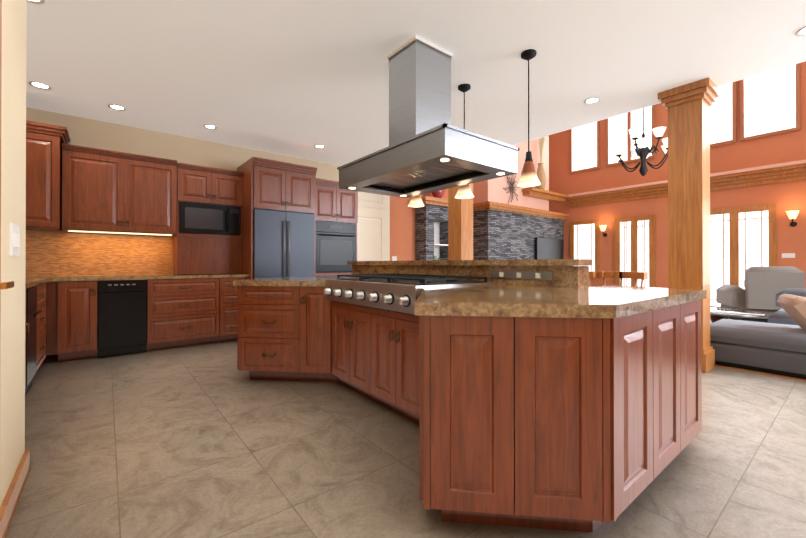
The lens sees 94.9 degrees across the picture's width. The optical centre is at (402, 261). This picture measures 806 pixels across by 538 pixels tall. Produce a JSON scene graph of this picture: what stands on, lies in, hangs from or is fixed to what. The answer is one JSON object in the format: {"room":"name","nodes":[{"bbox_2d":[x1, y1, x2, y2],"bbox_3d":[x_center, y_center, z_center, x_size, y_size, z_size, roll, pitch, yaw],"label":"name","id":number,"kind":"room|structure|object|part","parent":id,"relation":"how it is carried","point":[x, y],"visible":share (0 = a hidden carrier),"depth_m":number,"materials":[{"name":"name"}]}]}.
{"room":"kitchen","nodes":[
{"label":"kitchen","id":0,"kind":"room"},
{"bbox_2d":[0,0,26,506],"bbox_3d":[-0.006,-0.367,-1.251,0.930,2.880,7.360,0,0,-39],"label":"wall","id":1,"kind":"structure","parent":0,"point":[13,211],"depth_m":1.65,"materials":[{"name":"beige paint"}]},
{"bbox_2d":[0,0,1,329],"bbox_3d":[-1.115,-0.019,0.890,0.022,2.200,1.190,0,0,-39],"label":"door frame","id":2,"kind":"structure","parent":1,"relation":"attached to","point":[0,136],"depth_m":1.35,"materials":[{"name":"brown wood"}]},
{"bbox_2d":[0,281,13,289],"bbox_3d":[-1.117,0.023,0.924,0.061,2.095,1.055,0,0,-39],"label":"window sill","id":3,"kind":"structure","parent":1,"relation":"in","point":[7,285],"depth_m":1.25,"materials":[{"name":"brown wood"}]},
{"bbox_2d":[0,449,29,537],"bbox_3d":[-1.812,1.028,1.566,0.248,0.110,0.733,0,0,-39],"label":"baseboard","id":4,"kind":"structure","parent":1,"relation":"attached to","point":[11,499],"depth_m":1.60,"materials":[{"name":"brown wood"}]},
{"bbox_2d":[10,223,19,255],"bbox_3d":[-1.745,-0.096,1.667,0.013,0.140,0.170,0,0,-39],"label":"switch plate","id":5,"kind":"object","parent":1,"relation":"attached to","point":[14,240],"visible":1,"depth_m":1.63,"materials":[{"name":"white paint"}]},
{"bbox_2d":[26,107,447,287],"bbox_3d":[-0.221,-1.693,7.744,11.950,5.600,0.250,0,0,-39],"label":"wall","id":6,"kind":"structure","parent":0,"point":[91,133],"depth_m":5.29,"materials":[{"name":"beige paint"}]},
{"bbox_2d":[26,120,70,230],"bbox_3d":[-4.127,-0.927,4.087,0.644,1.120,0.522,0,0,-39],"label":"upper cabinet","id":7,"kind":"object","parent":6,"relation":"attached to","point":[44,141],"visible":0.71,"depth_m":4.00,"materials":[{"name":"brown wood"}]},
{"bbox_2d":[25,230,172,276],"bbox_3d":[-3.885,-0.094,4.625,1.733,0.531,0.011,0,0,-39],"label":"backsplash","id":8,"kind":"structure","parent":6,"relation":"attached to","point":[51,253],"depth_m":4.62,"materials":[{"name":"orange tile"}]},
{"bbox_2d":[62,143,242,274],"bbox_3d":[-3.209,-0.584,4.932,1.956,1.510,0.352,0,0,-39],"label":"upper cabinet","id":9,"kind":"object","parent":6,"relation":"attached to","point":[103,190],"depth_m":4.72,"materials":[{"name":"brown wood"}]},
{"bbox_3d":[-3.505,-0.357,4.641,1.030,0.010,0.030,0,0,-39],"label":"under-cabinet light strip","id":10,"kind":"part","parent":9,"relation":"part of","materials":[{"name":"white plastic"}]},
{"bbox_2d":[179,202,240,235],"bbox_3d":[-2.756,-0.592,5.271,0.766,0.410,0.371,0,0,-39],"label":"microwave","id":11,"kind":"object","parent":9,"relation":"attached to","point":[195,218],"visible":0.94,"depth_m":5.13,"materials":[{"name":"black metal"}]},
{"bbox_2d":[357,191,389,264],"bbox_3d":[-0.671,-0.245,7.141,1.080,2.700,0.115,0,0,-39],"label":"pantry door","id":12,"kind":"structure","parent":6,"relation":"in","point":[373,233],"depth_m":7.24,"materials":[{"name":"beige wood"}]},
{"bbox_2d":[5,318,805,537],"bbox_3d":[3.206,1.151,3.464,11.950,0.120,11.300,0,0,-39],"label":"floor","id":13,"kind":"structure","parent":0,"point":[211,440],"depth_m":2.00,"materials":[{"name":"beige tile"}]},
{"bbox_2d":[25,289,28,387],"bbox_3d":[-2.939,0.647,2.474,0.516,0.880,0.643,0,0,-39],"label":"base cabinet","id":14,"kind":"object","parent":13,"relation":"on","point":[26,324],"depth_m":2.86,"materials":[{"name":"brown wood"}]},
{"bbox_2d":[25,286,42,395],"bbox_3d":[-3.277,0.649,2.941,0.555,0.870,0.496,0,0,-39],"label":"trash compactor","id":15,"kind":"object","parent":14,"relation":"in","point":[32,313],"visible":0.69,"depth_m":3.06,"materials":[{"name":"black"}]},
{"bbox_2d":[29,283,45,370],"bbox_3d":[-3.677,0.650,3.393,0.516,0.880,0.696,0,0,-39],"label":"base cabinet","id":16,"kind":"object","parent":13,"relation":"on","point":[41,331],"depth_m":3.56,"materials":[{"name":"brown wood"}]},
{"bbox_2d":[45,281,56,354],"bbox_3d":[-4.135,0.653,4.028,0.596,0.880,0.622,0,0,-39],"label":"base cabinet","id":17,"kind":"object","parent":13,"relation":"on","point":[51,287],"depth_m":3.94,"materials":[{"name":"brown wood"}]},
{"bbox_2d":[25,276,50,288],"bbox_3d":[-3.326,0.187,2.965,0.526,0.040,3.296,0,0,-39],"label":"countertop","id":18,"kind":"structure","parent":17,"relation":"on","point":[33,281],"depth_m":3.52,"materials":[{"name":"stone"}]},
{"bbox_2d":[50,274,248,281],"bbox_3d":[-3.148,0.194,4.801,2.022,0.040,0.656,0,0,-39],"label":"countertop","id":19,"kind":"structure","parent":17,"relation":"on","point":[162,276],"depth_m":4.47,"materials":[{"name":"stone"}]},
{"bbox_2d":[57,281,97,361],"bbox_3d":[-3.767,0.654,4.308,0.330,0.880,0.646,0,0,-39],"label":"base cabinet","id":20,"kind":"object","parent":13,"relation":"on","point":[77,301],"depth_m":4.06,"materials":[{"name":"brown wood"}]},
{"bbox_2d":[146,278,220,350],"bbox_3d":[-2.965,0.656,4.952,0.797,0.880,0.646,0,0,-39],"label":"base cabinet","id":21,"kind":"object","parent":13,"relation":"on","point":[189,312],"depth_m":4.69,"materials":[{"name":"brown wood"}]},
{"bbox_2d":[98,279,146,357],"bbox_3d":[-3.446,0.655,4.544,0.449,0.870,0.661,0,0,-39],"label":"dishwasher","id":22,"kind":"object","parent":21,"relation":"in","point":[122,317],"visible":1,"depth_m":4.30,"materials":[{"name":"black metal"}]},
{"bbox_2d":[221,277,248,341],"bbox_3d":[-2.509,0.658,5.318,0.372,0.880,0.646,0,0,-39],"label":"base cabinet","id":23,"kind":"object","parent":13,"relation":"on","point":[228,291],"depth_m":5.03,"materials":[{"name":"brown wood"}]},
{"bbox_2d":[237,287,248,370],"bbox_3d":[-0.791,0.642,3.913,1.783,0.900,0.677,0,0,-39],"label":"base cabinet","id":24,"kind":"object","parent":13,"relation":"on","point":[242,292],"depth_m":3.35,"materials":[{"name":"brown wood"}]},
{"bbox_2d":[249,283,296,379],"bbox_3d":[-0.376,0.640,3.397,1.782,0.900,0.647,0,0,-39],"label":"base cabinet","id":25,"kind":"object","parent":13,"relation":"on","point":[260,302],"depth_m":3.33,"materials":[{"name":"brown wood"}]},
{"bbox_2d":[233,276,336,290],"bbox_3d":[-0.888,0.194,3.668,1.420,0.050,0.969,0,0,-39],"label":"countertop","id":26,"kind":"structure","parent":25,"relation":"on","point":[253,284],"depth_m":3.33,"materials":[{"name":"brown stone"}]},
{"bbox_2d":[237,157,316,278],"bbox_3d":[-1.938,-0.171,5.684,0.960,2.540,0.796,0,0,-39],"label":"tall cabinet","id":27,"kind":"object","parent":13,"relation":"on","point":[271,185],"visible":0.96,"depth_m":5.34,"materials":[{"name":"brown wood"}]},
{"bbox_2d":[253,209,313,278],"bbox_3d":[-1.924,0.184,5.664,0.890,1.830,0.802,0,0,-39],"label":"refrigerator","id":28,"kind":"object","parent":13,"relation":"on","point":[283,244],"visible":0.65,"depth_m":5.35,"materials":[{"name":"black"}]},
{"bbox_2d":[316,178,357,276],"bbox_3d":[-1.261,-0.103,6.304,0.866,2.410,0.676,0,0,-39],"label":"tall cabinet","id":29,"kind":"object","parent":13,"relation":"on","point":[334,203],"visible":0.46,"depth_m":6.04,"materials":[{"name":"brown wood"}]},
{"bbox_2d":[316,221,355,272],"bbox_3d":[-1.087,-0.234,6.049,0.748,0.820,0.131,0,0,-39],"label":"wall oven","id":30,"kind":"object","parent":29,"relation":"in","point":[335,246],"visible":0.88,"depth_m":6.02,"materials":[{"name":"black metal"}]},
{"bbox_2d":[317,287,396,405],"bbox_3d":[0.434,0.636,2.388,1.782,0.900,0.647,0,0,-39],"label":"base cabinet","id":31,"kind":"object","parent":13,"relation":"on","point":[350,329],"depth_m":2.97,"materials":[{"name":"brown wood"}]},
{"bbox_2d":[325,279,468,286],"bbox_3d":[0.021,0.185,3.013,0.823,0.063,1.220,0,0,-39],"label":"countertop","id":32,"kind":"structure","parent":31,"relation":"on","point":[362,281],"depth_m":2.55,"materials":[{"name":"stone"}]},
{"bbox_2d":[337,271,488,286],"bbox_3d":[0.024,0.134,3.015,0.630,0.040,1.172,0,0,-39],"label":"cooktop","id":33,"kind":"object","parent":32,"relation":"in","point":[390,276],"depth_m":2.84,"materials":[{"name":"metal"}]},
{"bbox_2d":[273,279,492,381],"bbox_3d":[0.012,0.639,2.914,1.782,0.900,0.701,0,0,-39],"label":"base cabinet","id":34,"kind":"object","parent":13,"relation":"on","point":[294,308],"depth_m":3.29,"materials":[{"name":"brown wood"}]},
{"bbox_2d":[410,196,447,260],"bbox_3d":[0.771,-0.112,8.059,1.200,2.440,0.488,0,0,-39],"label":"stone fireplace","id":35,"kind":"object","parent":13,"relation":"on","point":[431,228],"visible":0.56,"depth_m":7.87,"materials":[{"name":"grey stone"}]},
{"bbox_2d":[431,190,444,197],"bbox_3d":[0.753,-1.558,8.007,0.300,0.450,0.295,0,0,-39],"label":"vase","id":36,"kind":"object","parent":35,"relation":"on","point":[438,194],"visible":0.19,"depth_m":7.91,"materials":[{"name":"red ceramic"}]},
{"bbox_2d":[448,183,472,259],"bbox_3d":[0.995,-0.338,6.375,0.440,2.879,0.440,0,0,-39],"label":"column","id":37,"kind":"structure","parent":13,"relation":"on","point":[460,229],"depth_m":6.28,"materials":[{"name":"brown wood"}]},
{"bbox_2d":[473,135,569,284],"bbox_3d":[3.152,-1.685,9.714,3.618,5.598,0.898,0,0,-39],"label":"stone fireplace","id":38,"kind":"object","parent":13,"relation":"on","point":[503,229],"visible":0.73,"depth_m":9.24,"materials":[{"name":"stone"}]},
{"bbox_2d":[503,174,520,202],"bbox_3d":[2.692,-1.831,9.109,0.727,0.900,0.040,0,0,-39],"label":"twigs","id":39,"kind":"object","parent":38,"relation":"attached to","point":[512,185],"visible":0.81,"depth_m":9.10,"materials":[{"name":"plant"}]},
{"bbox_2d":[536,137,545,189],"bbox_3d":[3.611,-2.604,9.709,0.287,1.494,0.270,0,0,-39],"label":"vase","id":40,"kind":"object","parent":38,"relation":"on","point":[541,174],"visible":0.77,"depth_m":9.64,"materials":[{"name":"brown ceramic"}]},
{"bbox_2d":[535,237,562,265],"bbox_3d":[4.007,-0.234,10.139,1.350,0.800,0.099,0,0,-39],"label":"screen","id":41,"kind":"object","parent":38,"relation":"attached to","point":[547,248],"visible":0.82,"depth_m":10.02,"materials":[{"name":"black"}]},
{"bbox_2d":[385,299,701,532],"bbox_3d":[0.849,0.635,1.871,1.782,0.900,0.679,0,0,-39],"label":"base cabinet","id":42,"kind":"object","parent":13,"relation":"on","point":[557,394],"depth_m":1.45,"materials":[{"name":"brown wood"}]},
{"bbox_2d":[337,283,705,338],"bbox_3d":[0.717,0.188,2.052,1.795,0.050,1.150,0,0,-39],"label":"countertop","id":43,"kind":"structure","parent":42,"relation":"on","point":[556,307],"depth_m":1.63,"materials":[{"name":"brown stone"}]},
{"bbox_2d":[658,77,719,372],"bbox_3d":[2.999,-0.347,3.880,0.430,2.879,0.430,0,0,-39],"label":"column","id":44,"kind":"structure","parent":13,"relation":"on","point":[687,106],"depth_m":3.77,"materials":[{"name":"brown wood"}]},
{"bbox_2d":[710,307,765,322],"bbox_3d":[4.324,0.884,5.067,0.940,0.425,0.940,0,0,-39],"label":"round coffee table","id":45,"kind":"object","parent":13,"relation":"on","point":[716,314],"visible":0.33,"depth_m":4.89,"materials":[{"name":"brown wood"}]},
{"bbox_2d":[710,288,805,378],"bbox_3d":[5.504,0.651,3.662,3.120,0.880,3.530,0,0,-39],"label":"sectional sofa","id":46,"kind":"object","parent":13,"relation":"on","point":[776,344],"visible":0.81,"depth_m":3.72,"materials":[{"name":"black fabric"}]},
{"bbox_2d":[777,294,805,329],"bbox_3d":[3.986,0.529,3.643,0.563,0.396,0.471,0,0,-39],"label":"pillow","id":47,"kind":"object","parent":46,"relation":"on","point":[795,306],"depth_m":3.67,"materials":[{"name":"beige fabric"}]},
{"bbox_2d":[716,266,804,322],"bbox_3d":[6.625,0.593,6.814,1.080,1.020,1.060,0,0,26],"label":"recliner armchair","id":48,"kind":"object","parent":13,"relation":"on","point":[764,285],"visible":0.77,"depth_m":6.45,"materials":[{"name":"grey fabric"}]},
{"bbox_2d":[715,365,805,380],"bbox_3d":[3.675,1.087,3.391,0.040,0.006,10.000,0,0,-39],"label":"trim","id":49,"kind":"structure","parent":13,"relation":"on","point":[760,373],"depth_m":3.60,"materials":[{"name":"brown wood"}]},
{"bbox_2d":[26,0,805,165],"bbox_3d":[0.953,-1.971,1.666,6.170,0.350,11.300,0,0,-39],"label":"ceiling","id":50,"kind":"structure","parent":0,"point":[298,78],"depth_m":3.27,"materials":[{"name":"white paint"}]},
{"bbox_2d":[27,0,44,3],"bbox_3d":[-2.515,-1.789,2.536,0.092,0.005,0.087,0,0,-39],"label":"recessed light","id":51,"kind":"object","parent":50,"relation":"in","point":[31,1],"depth_m":2.54,"materials":[{"name":"white paint"}]},
{"bbox_2d":[28,81,51,89],"bbox_3d":[-3.668,-1.785,3.741,0.166,0.005,0.176,0,0,-39],"label":"recessed light","id":52,"kind":"object","parent":50,"relation":"in","point":[40,85],"depth_m":3.75,"materials":[{"name":"white paint"}]},
{"bbox_2d":[108,104,125,110],"bbox_3d":[-3.299,-1.783,4.268,0.156,0.005,0.168,0,0,-39],"label":"recessed light","id":53,"kind":"object","parent":50,"relation":"in","point":[117,107],"depth_m":4.28,"materials":[{"name":"white paint"}]},
{"bbox_2d":[203,124,216,128],"bbox_3d":[-2.542,-1.780,4.877,0.157,0.005,0.174,0,0,-39],"label":"recessed light","id":54,"kind":"object","parent":50,"relation":"in","point":[208,126],"depth_m":4.88,"materials":[{"name":"white paint"}]},
{"bbox_2d":[314,145,324,147],"bbox_3d":[-1.283,-1.777,5.694,0.164,0.005,0.157,0,0,-39],"label":"recessed light","id":55,"kind":"object","parent":50,"relation":"in","point":[317,146],"depth_m":5.71,"materials":[{"name":"white paint"}]},
{"bbox_2d":[408,195,423,206],"bbox_3d":[0.155,-1.220,4.358,0.200,1.129,0.200,0,0,-39],"label":"pendant light","id":56,"kind":"object","parent":50,"relation":"hanging from","point":[416,201],"visible":0.48,"depth_m":4.30,"materials":[{"name":"white glass"}]},
{"bbox_2d":[337,35,519,197],"bbox_3d":[0.146,-1.238,3.196,0.824,1.100,1.424,0,0,-39],"label":"range hood","id":57,"kind":"object","parent":50,"relation":"hanging from","point":[429,148],"visible":1,"depth_m":3.00,"materials":[{"name":"silver metal"}]},
{"bbox_2d":[455,84,473,198],"bbox_3d":[0.625,-1.223,3.773,0.200,1.129,0.200,0,0,-39],"label":"pendant light","id":58,"kind":"object","parent":50,"relation":"hanging from","point":[464,191],"visible":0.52,"depth_m":3.73,"materials":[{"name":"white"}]},
{"bbox_3d":[0.625,-0.758,3.771,0.200,0.200,0.200,0,0,-39],"label":"lamp shade","id":59,"kind":"part","parent":58,"relation":"part of","materials":[{"name":"white glass"}]},
{"bbox_2d":[517,49,540,186],"bbox_3d":[1.079,-1.225,3.175,0.200,1.129,0.200,0,0,-39],"label":"pendant light","id":60,"kind":"object","parent":50,"relation":"hanging from","point":[529,178],"visible":1,"depth_m":3.14,"materials":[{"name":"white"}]},
{"bbox_3d":[1.079,-0.760,3.174,0.200,0.200,0.200,0,0,-39],"label":"lamp shade","id":61,"kind":"part","parent":60,"relation":"part of","materials":[{"name":"glass"}]},
{"bbox_2d":[584,97,600,103],"bbox_3d":[2.092,-1.783,4.090,0.172,0.005,0.162,0,0,-39],"label":"recessed light","id":62,"kind":"object","parent":50,"relation":"in","point":[593,100],"depth_m":4.10,"materials":[{"name":"white paint"}]},
{"bbox_2d":[795,26,805,35],"bbox_3d":[3.101,-1.788,2.883,0.164,0.005,0.059,0,0,-39],"label":"recessed light","id":63,"kind":"object","parent":50,"relation":"in","point":[802,32],"depth_m":2.89,"materials":[{"name":"white paint"}]},
{"bbox_2d":[549,61,805,288],"bbox_3d":[7.745,-1.696,7.086,0.250,5.600,11.250,0,0,-39],"label":"wall","id":64,"kind":"structure","parent":0,"point":[778,149],"depth_m":8.79,"materials":[{"name":"orange paint"}]},
{"bbox_2d":[569,121,599,173],"bbox_3d":[5.019,-3.343,10.245,0.050,1.680,0.820,0,0,-39],"label":"clerestory window","id":65,"kind":"structure","parent":64,"relation":"in","point":[584,147],"depth_m":10.25,"materials":[{"name":"white glass"}]},
{"bbox_2d":[570,219,599,270],"bbox_3d":[5.019,-0.348,10.234,0.050,1.570,0.780,0,0,-39],"label":"window","id":66,"kind":"structure","parent":64,"relation":"in","point":[584,239],"depth_m":10.20,"materials":[{"name":"white glass"}]},
{"bbox_2d":[599,225,606,236],"bbox_3d":[5.287,-0.810,9.758,0.230,0.290,0.175,0,0,-39],"label":"lamp","id":67,"kind":"object","parent":64,"relation":"attached to","point":[602,227],"visible":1,"depth_m":9.70,"materials":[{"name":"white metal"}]},
{"bbox_3d":[5.267,-0.880,9.743,0.180,0.150,0.176,0,0,-39],"label":"lamp shade","id":68,"kind":"part","parent":67,"relation":"part of","materials":[{"name":"white glass"}]},
{"bbox_2d":[605,105,654,166],"bbox_3d":[5.726,-3.347,9.364,0.050,1.680,1.120,0,0,-39],"label":"clerestory window","id":69,"kind":"structure","parent":64,"relation":"in","point":[618,127],"depth_m":9.37,"materials":[{"name":"white glass"}]},
{"bbox_2d":[615,214,655,286],"bbox_3d":[5.795,-0.022,9.265,0.050,2.230,0.900,0,0,-39],"label":"patio doors","id":70,"kind":"structure","parent":64,"relation":"in","point":[635,249],"depth_m":9.21,"materials":[{"name":"white glass"}]},
{"bbox_2d":[566,160,805,207],"bbox_3d":[7.772,-1.722,6.627,0.278,0.330,9.900,0,0,-39],"label":"trim","id":71,"kind":"structure","parent":64,"relation":"attached to","point":[774,173],"depth_m":7.88,"materials":[{"name":"brown wood"}]},
{"bbox_2d":[710,81,736,146],"bbox_3d":[6.753,-3.352,8.085,0.050,1.680,0.800,0,0,-39],"label":"clerestory window","id":72,"kind":"structure","parent":64,"relation":"in","point":[723,119],"depth_m":7.93,"materials":[{"name":"white glass"}]},
{"bbox_2d":[710,204,777,307],"bbox_3d":[6.978,-0.028,7.792,0.050,2.230,1.280,0,0,-39],"label":"patio doors","id":73,"kind":"structure","parent":64,"relation":"in","point":[743,239],"depth_m":7.72,"materials":[{"name":"white glass"}]},
{"bbox_2d":[740,63,800,141],"bbox_3d":[7.310,-3.354,7.391,0.050,1.680,0.860,0,0,-39],"label":"clerestory window","id":74,"kind":"structure","parent":64,"relation":"in","point":[770,103],"depth_m":7.37,"materials":[{"name":"white glass"}]},
{"bbox_2d":[782,253,794,257],"bbox_3d":[7.489,-0.120,7.189,0.008,0.090,0.180,0,0,-39],"label":"light switch","id":75,"kind":"object","parent":64,"relation":"attached to","point":[788,255],"visible":1,"depth_m":7.18,"materials":[{"name":"white paint"}]},
{"bbox_2d":[786,210,798,226],"bbox_3d":[7.446,-0.821,7.068,0.230,0.290,0.175,0,0,-39],"label":"lamp","id":76,"kind":"object","parent":64,"relation":"attached to","point":[792,215],"visible":1,"depth_m":7.03,"materials":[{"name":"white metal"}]},
{"bbox_3d":[7.427,-0.891,7.052,0.180,0.150,0.176,0,0,-39],"label":"lamp shade","id":77,"kind":"part","parent":76,"relation":"part of","materials":[{"name":"white glass"}]},
{"bbox_3d":[5.612,-4.602,5.417,5.780,0.200,11.300,0,0,-39],"label":"ceiling","id":78,"kind":"structure","parent":0,"visible":0},
{"bbox_2d":[613,108,667,175],"bbox_3d":[4.274,-3.007,6.581,1.002,2.979,1.019,0,0,-39],"label":"chandelier","id":79,"kind":"object","parent":78,"relation":"hanging from","point":[642,150],"visible":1,"depth_m":6.51,"materials":[{"name":"black metal"}]}
]}

